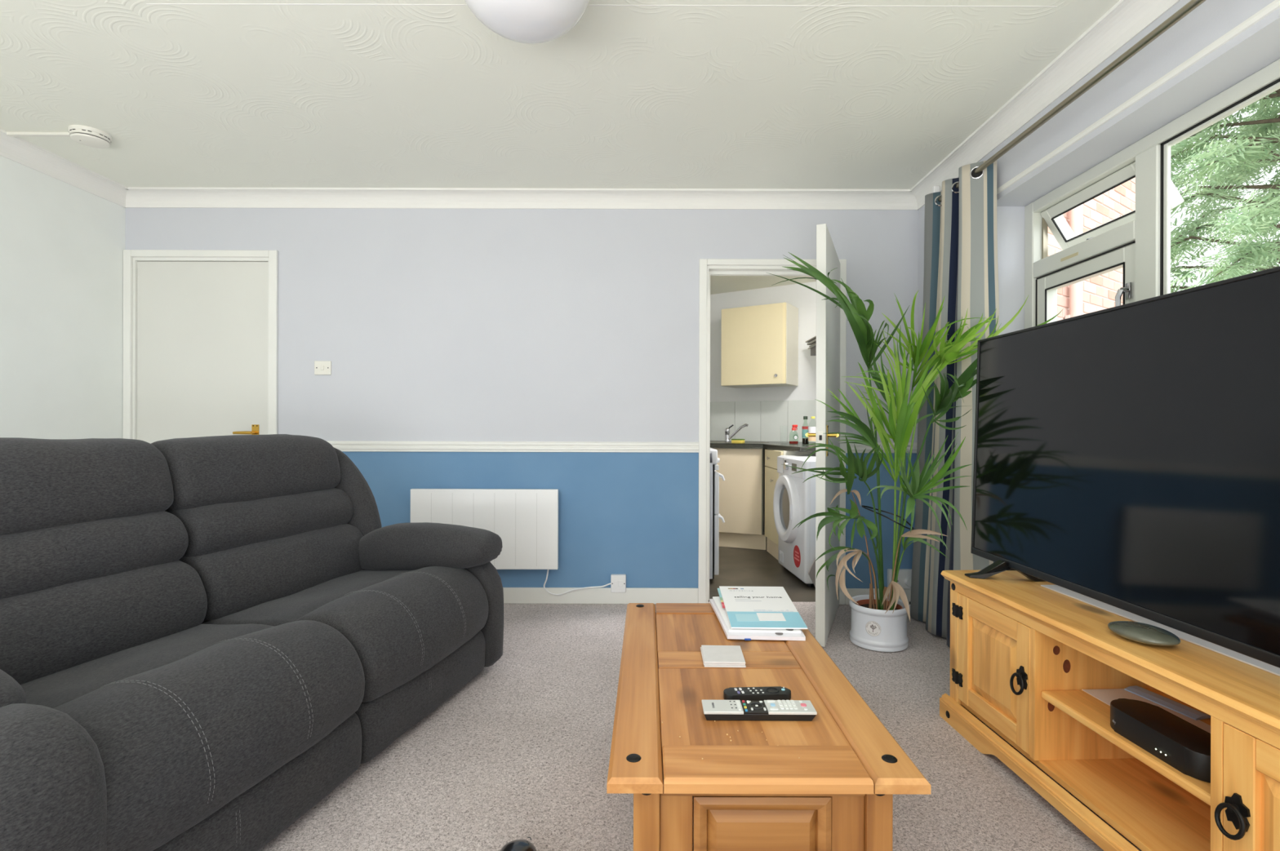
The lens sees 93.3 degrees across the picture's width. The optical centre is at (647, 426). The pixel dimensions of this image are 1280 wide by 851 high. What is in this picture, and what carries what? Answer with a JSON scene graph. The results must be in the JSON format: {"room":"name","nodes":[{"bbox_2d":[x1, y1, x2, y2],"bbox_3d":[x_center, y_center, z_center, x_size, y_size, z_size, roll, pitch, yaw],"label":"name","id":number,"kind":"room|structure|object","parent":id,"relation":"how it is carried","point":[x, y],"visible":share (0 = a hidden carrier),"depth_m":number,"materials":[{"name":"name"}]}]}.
{"room":"living room","nodes":[
{"label":"living room","id":0,"kind":"room"},
{"bbox_2d":[0,155,125,439],"bbox_3d":[-3.079,-0.166,0.920,0.120,2.365,5.140,0,0,0],"label":"wall","id":1,"kind":"structure","parent":0,"point":[62,244],"depth_m":3.10,"materials":[{"name":"paint"}]},
{"bbox_2d":[0,128,128,208],"bbox_3d":[-2.975,-1.305,0.920,0.082,0.087,5.140,0,0,0],"label":"trim","id":2,"kind":"structure","parent":1,"relation":"attached to","point":[17,149],"depth_m":3.07,"materials":[{"name":"white"}]},
{"bbox_2d":[124,208,918,588],"bbox_3d":[-0.710,-0.160,3.545,5.020,2.365,0.110,0,0,0],"label":"wall","id":3,"kind":"structure","parent":0,"point":[432,325],"depth_m":3.49,"materials":[{"name":"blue paint"}]},
{"bbox_2d":[122,249,278,439],"bbox_3d":[-2.576,0.002,3.538,0.883,2.031,0.133,0,0,0],"label":"trim","id":4,"kind":"structure","parent":3,"relation":"attached to","point":[131,257],"depth_m":3.47,"materials":[{"name":"white wood"}]},
{"bbox_2d":[137,261,268,444],"bbox_3d":[-2.573,0.029,3.494,0.778,1.966,0.096,0,0,0],"label":"door","id":5,"kind":"structure","parent":3,"relation":"in","point":[202,326],"depth_m":3.50,"materials":[{"name":"white wood"}]},
{"bbox_2d":[314,360,331,375],"bbox_3d":[-1.873,-0.335,3.483,0.096,0.080,0.014,0,0,0],"label":"light switch","id":6,"kind":"object","parent":3,"relation":"attached to","point":[321,367],"visible":1,"depth_m":3.48,"materials":[{"name":"white plastic"}]},
{"bbox_2d":[410,488,558,569],"bbox_3d":[-0.924,0.583,3.450,0.834,0.452,0.081,0,0,0],"label":"heater","id":7,"kind":"object","parent":3,"relation":"attached to","point":[526,521],"visible":0.71,"depth_m":3.41,"materials":[{"name":"white metal"}]},
{"bbox_2d":[543,569,611,595],"bbox_3d":[-0.402,0.889,3.456,0.390,0.164,0.027,0,0,0],"label":"cable","id":8,"kind":"object","parent":7,"relation":"attached to","point":[545,589],"visible":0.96,"depth_m":3.46,"materials":[{"name":"white plastic"}]},
{"bbox_2d":[325,440,698,453],"bbox_3d":[-0.920,0.119,3.481,2.430,0.062,0.018,0,0,0],"label":"trim","id":9,"kind":"structure","parent":3,"relation":"attached to","point":[343,446],"depth_m":3.48,"materials":[{"name":"white wood"}]},
{"bbox_2d":[125,186,917,209],"bbox_3d":[-0.726,-1.298,3.449,4.580,0.087,0.082,0,0,0],"label":"trim","id":10,"kind":"structure","parent":3,"relation":"attached to","point":[136,197],"depth_m":3.47,"materials":[{"name":"white"}]},
{"bbox_2d":[502,587,698,604],"bbox_3d":[-0.923,0.976,3.482,2.430,0.092,0.016,0,0,0],"label":"baseboard","id":11,"kind":"structure","parent":3,"relation":"attached to","point":[511,595],"depth_m":3.47,"materials":[{"name":"white wood"}]},
{"bbox_2d":[610,574,626,592],"bbox_3d":[-0.168,0.904,3.473,0.086,0.100,0.034,0,0,0],"label":"fused spur","id":12,"kind":"object","parent":3,"relation":"attached to","point":[618,582],"visible":1,"depth_m":3.46,"materials":[{"name":"white plastic"}]},
{"bbox_2d":[697,258,846,604],"bbox_3d":[0.718,0.033,3.538,0.846,1.988,0.133,0,0,0],"label":"trim","id":13,"kind":"structure","parent":3,"relation":"attached to","point":[717,267],"depth_m":3.47,"materials":[{"name":"white wood"}]},
{"bbox_2d":[805,223,840,647],"bbox_3d":[0.941,0.043,3.134,0.156,1.954,0.754,0,0,23],"label":"door","id":14,"kind":"structure","parent":3,"relation":"in","point":[828,317],"depth_m":2.81,"materials":[{"name":"white wood"}]},
{"bbox_2d":[845,588,911,604],"bbox_3d":[1.348,0.983,3.482,0.419,0.092,0.016,0,0,0],"label":"baseboard","id":15,"kind":"structure","parent":3,"relation":"attached to","point":[852,592],"depth_m":3.47,"materials":[{"name":"white wood"}]},
{"bbox_2d":[845,442,917,453],"bbox_3d":[1.350,0.126,3.481,0.419,0.062,0.018,0,0,0],"label":"trim","id":16,"kind":"structure","parent":3,"relation":"attached to","point":[860,448],"depth_m":3.48,"materials":[{"name":"white wood"}]},
{"bbox_2d":[887,568,911,588],"bbox_3d":[1.458,0.878,3.471,0.150,0.107,0.037,0,0,0],"label":"double socket","id":17,"kind":"object","parent":3,"relation":"attached to","point":[903,574],"visible":0.37,"depth_m":3.46,"materials":[{"name":"white plastic"}]},
{"bbox_2d":[904,577,911,591],"bbox_3d":[1.497,0.947,3.405,0.058,0.164,0.102,0,0,0],"label":"plug","id":18,"kind":"object","parent":17,"relation":"attached to","point":[908,580],"visible":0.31,"depth_m":3.43,"materials":[{"name":"white plastic"}]},
{"bbox_2d":[0,0,1119,294],"bbox_3d":[-0.701,-1.402,2.575,5.030,0.120,8.850,0,0,0],"label":"ceiling","id":19,"kind":"structure","parent":0,"point":[184,95],"depth_m":2.41,"materials":[{"name":"white paint"}]},
{"bbox_2d":[6,132,70,137],"bbox_3d":[-2.783,-1.341,2.776,0.306,0.014,0.022,0,0,0],"label":"cable trunking","id":20,"kind":"object","parent":19,"relation":"attached to","point":[10,134],"visible":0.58,"depth_m":2.77,"materials":[{"name":"white plastic"}]},
{"bbox_2d":[67,124,111,148],"bbox_3d":[-2.559,-1.322,2.775,0.148,0.050,0.148,0,0,0],"label":"smoke detector","id":21,"kind":"object","parent":19,"relation":"attached to","point":[89,136],"visible":1,"depth_m":2.74,"materials":[{"name":"white plastic"}]},
{"bbox_2d":[464,0,589,44],"bbox_3d":[-0.335,-1.210,1.640,0.370,0.262,0.370,0,0,0],"label":"ceiling lamp","id":22,"kind":"object","parent":19,"relation":"hanging from","point":[521,21],"visible":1,"depth_m":1.62,"materials":[{"name":"white glass"}]},
{"bbox_2d":[257,533,1142,850],"bbox_3d":[-0.708,1.083,2.575,5.030,0.120,8.850,0,0,0],"label":"floor","id":23,"kind":"structure","parent":0,"point":[522,750],"depth_m":1.84,"materials":[{"name":"carpet"}]},
{"bbox_2d":[0,434,503,850],"bbox_3d":[-1.280,0.526,1.849,1.021,0.990,1.732,0,0,13],"label":"sofa","id":24,"kind":"object","parent":23,"relation":"on","point":[202,639],"visible":1,"depth_m":1.62,"materials":[{"name":"grey fabric"}]},
{"bbox_2d":[0,511,188,599],"bbox_3d":[-1.604,0.348,1.564,0.222,0.193,0.729,0,0,13],"label":"cushion","id":25,"kind":"object","parent":24,"relation":"on","point":[49,557],"depth_m":1.61,"materials":[{"name":"grey fabric"}]},
{"bbox_2d":[0,560,207,684],"bbox_3d":[-1.562,0.522,1.554,0.283,0.260,0.729,0,0,13],"label":"cushion","id":26,"kind":"object","parent":24,"relation":"on","point":[52,626],"depth_m":1.57,"materials":[{"name":"grey fabric"}]},
{"bbox_2d":[165,488,353,557],"bbox_3d":[-1.436,0.348,2.280,0.224,0.195,0.718,0,0,13],"label":"cushion","id":27,"kind":"object","parent":24,"relation":"on","point":[225,526],"depth_m":2.14,"materials":[{"name":"grey fabric"}]},
{"bbox_2d":[179,524,363,623],"bbox_3d":[-1.392,0.522,2.270,0.282,0.261,0.718,0,0,13],"label":"cushion","id":28,"kind":"object","parent":24,"relation":"on","point":[240,575],"depth_m":2.11,"materials":[{"name":"grey fabric"}]},
{"bbox_2d":[500,836,536,850],"bbox_3d":[-0.305,0.963,1.318,0.102,0.123,0.280,0,0,4],"label":"shoe","id":29,"kind":"object","parent":23,"relation":"on","point":[521,845],"visible":1,"depth_m":1.38,"materials":[{"name":"black leather"}]},
{"bbox_2d":[709,448,724,579],"bbox_3d":[0.188,0.589,4.180,0.639,0.873,0.500,0,0,0],"label":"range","id":30,"kind":"object","parent":23,"relation":"on","point":[714,516],"visible":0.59,"depth_m":3.93,"materials":[{"name":"white metal"}]},
{"bbox_2d":[710,447,767,550],"bbox_3d":[0.589,0.605,5.417,1.028,0.844,0.550,0,0,21],"label":"base cabinet","id":31,"kind":"object","parent":23,"relation":"on","point":[742,491],"visible":0.27,"depth_m":5.05,"materials":[{"name":"white wood"}]},
{"bbox_2d":[710,440,815,452],"bbox_3d":[0.582,0.163,5.364,2.927,0.035,1.366,0,0,32],"label":"countertop","id":32,"kind":"structure","parent":31,"relation":"on","point":[783,446],"depth_m":4.97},
{"bbox_2d":[724,423,748,441],"bbox_3d":[0.827,0.061,5.627,0.223,0.170,0.052,0,0,23],"label":"tap","id":33,"kind":"object","parent":32,"relation":"on","point":[727,437],"visible":0.94,"depth_m":5.64,"materials":[{"name":"silver metal"}]},
{"bbox_2d":[731,439,744,443],"bbox_3d":[0.775,0.128,5.170,0.100,0.036,0.066,0,0,26],"label":"sponge","id":34,"kind":"object","parent":32,"relation":"on","point":[733,441],"visible":0.97,"depth_m":5.14,"materials":[{"name":"yellow plastic"}]},
{"bbox_2d":[710,441,766,443],"bbox_3d":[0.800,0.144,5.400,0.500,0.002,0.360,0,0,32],"label":"sink bowl","id":35,"kind":"object","parent":32,"relation":"on","point":[710,442],"visible":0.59,"depth_m":5.28,"materials":[{"name":"silver metal"}]},
{"bbox_2d":[789,425,798,444],"bbox_3d":[1.205,0.068,4.979,0.082,0.158,0.054,0,0,-20],"label":"spray bottle","id":36,"kind":"object","parent":32,"relation":"on","point":[794,427],"visible":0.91,"depth_m":4.96,"materials":[{"name":"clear plastic"}]},
{"bbox_2d":[801,416,808,444],"bbox_3d":[1.262,0.034,4.830,0.054,0.227,0.054,0,0,0],"label":"sauce bottle","id":37,"kind":"object","parent":32,"relation":"on","point":[804,429],"visible":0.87,"depth_m":4.81,"materials":[{"name":"glass"}]},
{"bbox_2d":[808,416,815,441],"bbox_3d":[1.292,0.036,4.720,0.074,0.223,0.074,0,0,0],"label":"vinegar bottle","id":38,"kind":"object","parent":32,"relation":"on","point":[811,429],"visible":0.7,"depth_m":4.69,"materials":[{"name":"clear glass"}]},
{"bbox_2d":[606,603,930,850],"bbox_3d":[0.195,0.796,1.462,0.522,0.459,0.979,0,0,0],"label":"coffee table","id":39,"kind":"object","parent":23,"relation":"on","point":[748,793],"visible":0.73,"depth_m":1.05,"materials":[{"name":"brown wood"}]},
{"bbox_2d":[703,665,746,667],"bbox_3d":[0.185,0.571,1.488,0.099,0.004,0.110,0,0,2],"label":"coaster","id":40,"kind":"object","parent":39,"relation":"on","point":[705,666],"visible":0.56,"depth_m":1.43,"materials":[{"name":"grey"}]},
{"bbox_2d":[700,647,745,666],"bbox_3d":[0.183,0.567,1.489,0.099,0.004,0.110,0,0,1],"label":"coaster","id":41,"kind":"object","parent":40,"relation":"on","point":[735,664],"visible":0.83,"depth_m":1.43,"materials":[{"name":"grey"}]},
{"bbox_2d":[701,645,745,664],"bbox_3d":[0.185,0.562,1.488,0.099,0.004,0.110,0,0,2],"label":"coaster","id":42,"kind":"object","parent":41,"relation":"on","point":[711,654],"visible":1,"depth_m":1.48,"materials":[{"name":"grey"}]},
{"bbox_2d":[723,686,791,701],"bbox_3d":[0.231,0.566,1.275,0.142,0.017,0.038,0,0,-3],"label":"remote control","id":43,"kind":"object","parent":39,"relation":"on","point":[768,693],"visible":0.93,"depth_m":1.26,"materials":[{"name":"black plastic"}]},
{"bbox_2d":[709,596,805,640],"bbox_3d":[0.316,0.556,1.770,0.235,0.029,0.331,0,0,0],"label":"book","id":44,"kind":"object","parent":39,"relation":"on","point":[744,634],"visible":0.34,"depth_m":1.63,"materials":[{"name":"white paper"}]},
{"bbox_2d":[717,586,807,629],"bbox_3d":[0.330,0.536,1.803,0.214,0.030,0.324,0,0,1],"label":"brochure","id":45,"kind":"object","parent":44,"relation":"on","point":[746,607],"visible":1,"depth_m":1.77,"materials":[{"name":"white paper"}]},
{"bbox_2d":[753,609,793,612],"bbox_3d":[0.366,0.538,1.759,0.114,0.001,0.017,0,4,1],"label":"print","id":46,"kind":"object","parent":45,"relation":"on","point":[755,611],"depth_m":1.76},
{"bbox_2d":[701,699,817,720],"bbox_3d":[0.219,0.564,1.200,0.220,0.019,0.052,0,0,0],"label":"remote control","id":47,"kind":"object","parent":39,"relation":"on","point":[713,710],"visible":1,"depth_m":1.18,"materials":[{"name":"silver plastic"}]},
{"bbox_2d":[764,448,815,559],"bbox_3d":[1.234,0.606,4.734,0.576,0.844,0.500,0,0,-3],"label":"drawer unit","id":48,"kind":"object","parent":23,"relation":"on","point":[771,475],"visible":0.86,"depth_m":4.75,"materials":[{"name":"white wood"}]},
{"bbox_2d":[773,455,815,586],"bbox_3d":[1.228,0.621,4.145,0.615,0.815,0.596,0,0,-4],"label":"washing machine","id":49,"kind":"object","parent":23,"relation":"on","point":[793,500],"visible":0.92,"depth_m":3.97,"materials":[{"name":"white metal"}]},
{"bbox_2d":[808,557,815,587],"bbox_3d":[1.191,0.883,3.818,0.360,0.290,0.035,0,0,-4],"label":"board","id":50,"kind":"object","parent":23,"relation":"on","point":[811,573],"visible":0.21,"depth_m":3.80,"materials":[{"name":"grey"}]},
{"bbox_2d":[766,252,1060,652],"bbox_3d":[1.033,0.152,2.524,0.999,1.748,0.811,0,0,-27],"label":"potted palm","id":51,"kind":"object","parent":23,"relation":"on","point":[878,622],"visible":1,"depth_m":2.62,"materials":[{"name":"green plant"}]},
{"bbox_2d":[865,621,880,636],"bbox_3d":[1.031,0.925,2.760,0.057,0.068,0.036,0,0,0],"label":"print","id":52,"kind":"object","parent":51,"relation":"attached to","point":[873,628],"depth_m":2.76,"materials":[{"name":"grey ceramic"}]},
{"bbox_2d":[848,595,908,652],"bbox_3d":[1.094,0.930,2.862,0.266,0.192,0.266,0,0,0],"label":"pot","id":53,"kind":"object","parent":51,"relation":"attached to","point":[871,628],"depth_m":2.76,"materials":[{"name":"white ceramic"}]},
{"bbox_2d":[939,569,1279,850],"bbox_3d":[1.270,0.770,1.448,0.404,0.517,1.414,0,0,-3],"label":"tv stand","id":54,"kind":"object","parent":23,"relation":"on","point":[1024,653],"visible":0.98,"depth_m":1.57,"materials":[{"name":"brown wood"}]},
{"bbox_2d":[964,266,1279,668],"bbox_3d":[1.216,0.100,1.533,0.233,0.822,1.330,0,0,-2],"label":"television","id":55,"kind":"object","parent":54,"relation":"on","point":[1126,457],"visible":1,"depth_m":1.46,"materials":[{"name":"black plastic"}]},
{"bbox_2d":[1040,688,1210,805],"bbox_3d":[1.288,0.750,1.449,0.357,0.022,0.500,0,0,-3],"label":"shelf","id":56,"kind":"object","parent":54,"relation":"attached to","point":[1091,712],"depth_m":1.51,"materials":[{"name":"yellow wood"}]},
{"bbox_2d":[1107,621,1181,646],"bbox_3d":[1.183,0.494,1.443,0.112,0.034,0.148,0,0,-8],"label":"ornament","id":57,"kind":"object","parent":54,"relation":"on","point":[1140,633],"visible":1,"depth_m":1.41,"materials":[{"name":"grey stone"}]},
{"bbox_2d":[1081,688,1210,733],"bbox_3d":[1.303,0.738,1.534,0.160,0.001,0.320,0,0,-3],"label":"envelope","id":58,"kind":"object","parent":54,"relation":"on","point":[1105,695],"visible":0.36,"depth_m":1.64,"materials":[{"name":"white paper"}]},
{"bbox_2d":[1110,698,1210,782],"bbox_3d":[1.185,0.709,1.373,0.116,0.058,0.270,0,0,-3],"label":"box","id":59,"kind":"object","parent":54,"relation":"on","point":[1178,743],"visible":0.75,"depth_m":1.35,"materials":[{"name":"black plastic"}]},
{"bbox_2d":[1040,585,1279,676],"bbox_3d":[1.380,0.510,1.517,0.208,0.004,0.838,0,0,-3],"label":"board","id":60,"kind":"object","parent":54,"relation":"on","point":[1268,668],"visible":0.31,"depth_m":1.49,"materials":[{"name":"white plastic"}]},
{"bbox_2d":[1124,685,1210,719],"bbox_3d":[1.383,0.734,1.609,0.060,0.008,0.180,0,0,-13],"label":"leaflet","id":61,"kind":"object","parent":54,"relation":"on","point":[1184,710],"visible":0.9,"depth_m":1.59,"materials":[{"name":"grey paper"}]},
{"bbox_2d":[710,281,816,402],"bbox_3d":[0.668,-0.156,6.189,2.650,2.365,0.100,0,0,32],"label":"wall","id":62,"kind":"structure","parent":0,"point":[801,297],"depth_m":5.80,"materials":[{"name":"paint"}]},
{"bbox_2d":[720,302,798,388],"bbox_3d":[1.045,-0.740,5.668,0.632,0.725,0.371,0,0,32],"label":"upper cabinet","id":63,"kind":"object","parent":62,"relation":"attached to","point":[760,343],"visible":1,"depth_m":5.53,"materials":[{"name":"beige"}]},
{"bbox_2d":[710,400,816,442],"bbox_3d":[0.626,-0.039,6.151,2.220,0.412,0.009,0,0,32],"label":"backsplash","id":64,"kind":"structure","parent":62,"relation":"attached to","point":[764,419],"depth_m":5.84,"materials":[{"name":"grey tile"}]},
{"bbox_2d":[855,599,902,609],"bbox_3d":[1.095,0.913,2.862,0.208,0.130,0.208,0,0,0],"label":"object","id":65,"kind":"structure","parent":0,"point":[864,604],"depth_m":2.87,"materials":[{"name":"brown soil"}]},
{"bbox_2d":[917,0,1279,429],"bbox_3d":[1.680,-0.153,0.920,0.240,2.365,5.140,0,0,0],"label":"wall","id":66,"kind":"structure","parent":0,"point":[1258,46],"depth_m":2.02,"materials":[{"name":"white paint"}]},
{"bbox_2d":[910,0,1181,209],"bbox_3d":[1.523,-1.292,0.920,0.082,0.087,5.140,0,0,0],"label":"trim","id":67,"kind":"structure","parent":66,"relation":"attached to","point":[1126,19],"depth_m":2.27,"materials":[{"name":"white"}]},
{"bbox_2d":[937,0,1206,202],"bbox_3d":[1.505,-1.137,1.422,0.116,0.052,3.344,0,0,0],"label":"curtain rod","id":68,"kind":"object","parent":66,"relation":"attached to","point":[1192,5],"visible":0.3,"depth_m":1.96,"materials":[{"name":"silver metal"}]},
{"bbox_2d":[932,186,939,193],"bbox_3d":[1.463,-1.196,3.065,0.028,0.040,0.020,0,0,0],"label":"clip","id":69,"kind":"object","parent":68,"relation":"attached to","point":[935,188],"visible":0.88,"depth_m":3.06,"materials":[{"name":"white plastic"}]},
{"bbox_2d":[910,160,999,648],"bbox_3d":[1.465,-0.077,2.974,0.161,2.197,0.714,0,0,0],"label":"curtain","id":70,"kind":"object","parent":68,"relation":"hanging from","point":[961,267],"visible":0.67,"depth_m":2.87,"materials":[{"name":"fabric"}]},
{"bbox_2d":[996,0,1279,195],"bbox_3d":[1.558,-1.047,1.385,0.010,0.024,2.870,0,0,0],"label":"trim","id":71,"kind":"structure","parent":66,"relation":"attached to","point":[1273,6],"depth_m":1.84,"materials":[{"name":"white wood"}]},
{"bbox_2d":[1024,58,1279,328],"bbox_3d":[1.723,-0.445,1.415,0.384,1.130,2.730,0,0,0],"label":"window","id":72,"kind":"structure","parent":66,"relation":"in","point":[1138,242],"depth_m":2.20,"materials":[{"name":"white plastic"}]},
{"bbox_3d":[1.670,-0.153,4.800,0.100,2.365,2.400,0,0,0],"label":"wall","id":73,"kind":"structure","parent":0,"visible":0},
{"bbox_2d":[804,336,816,355],"bbox_3d":[1.525,-0.701,5.005,0.190,0.131,0.950,0,0,0],"label":"rack","id":74,"kind":"object","parent":73,"relation":"attached to","point":[811,342],"visible":0.16,"depth_m":5.35,"materials":[{"name":"grey metal"}]},
{"label":"outside","id":75,"kind":"structure","parent":0,"visible":0},
{"bbox_3d":[-0.004,1.350,7.500,80.000,0.250,75.000,0,0,0],"label":"ground","id":76,"kind":"structure","parent":75,"visible":0},
{"bbox_2d":[1047,177,1135,320],"bbox_3d":[2.910,-1.367,4.302,2.802,5.200,0.302,0,0,-35],"label":"brick building","id":77,"kind":"structure","parent":76,"relation":"on","point":[1099,292],"depth_m":4.38,"materials":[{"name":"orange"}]},
{"bbox_2d":[1065,204,1083,319],"bbox_3d":[2.856,-1.317,4.026,0.120,5.100,0.083,0,0,-35],"label":"downpipe","id":78,"kind":"object","parent":77,"relation":"attached to","point":[1076,215],"visible":0.15,"depth_m":4.00,"materials":[{"name":"beige"}]},
{"bbox_2d":[1170,88,1279,293],"bbox_3d":[9.710,-3.031,8.718,7.705,9.556,7.599,0,0,43],"label":"conifer tree","id":79,"kind":"object","parent":76,"relation":"on","point":[1256,144],"visible":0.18,"depth_m":8.77,"materials":[{"name":"green plant"}]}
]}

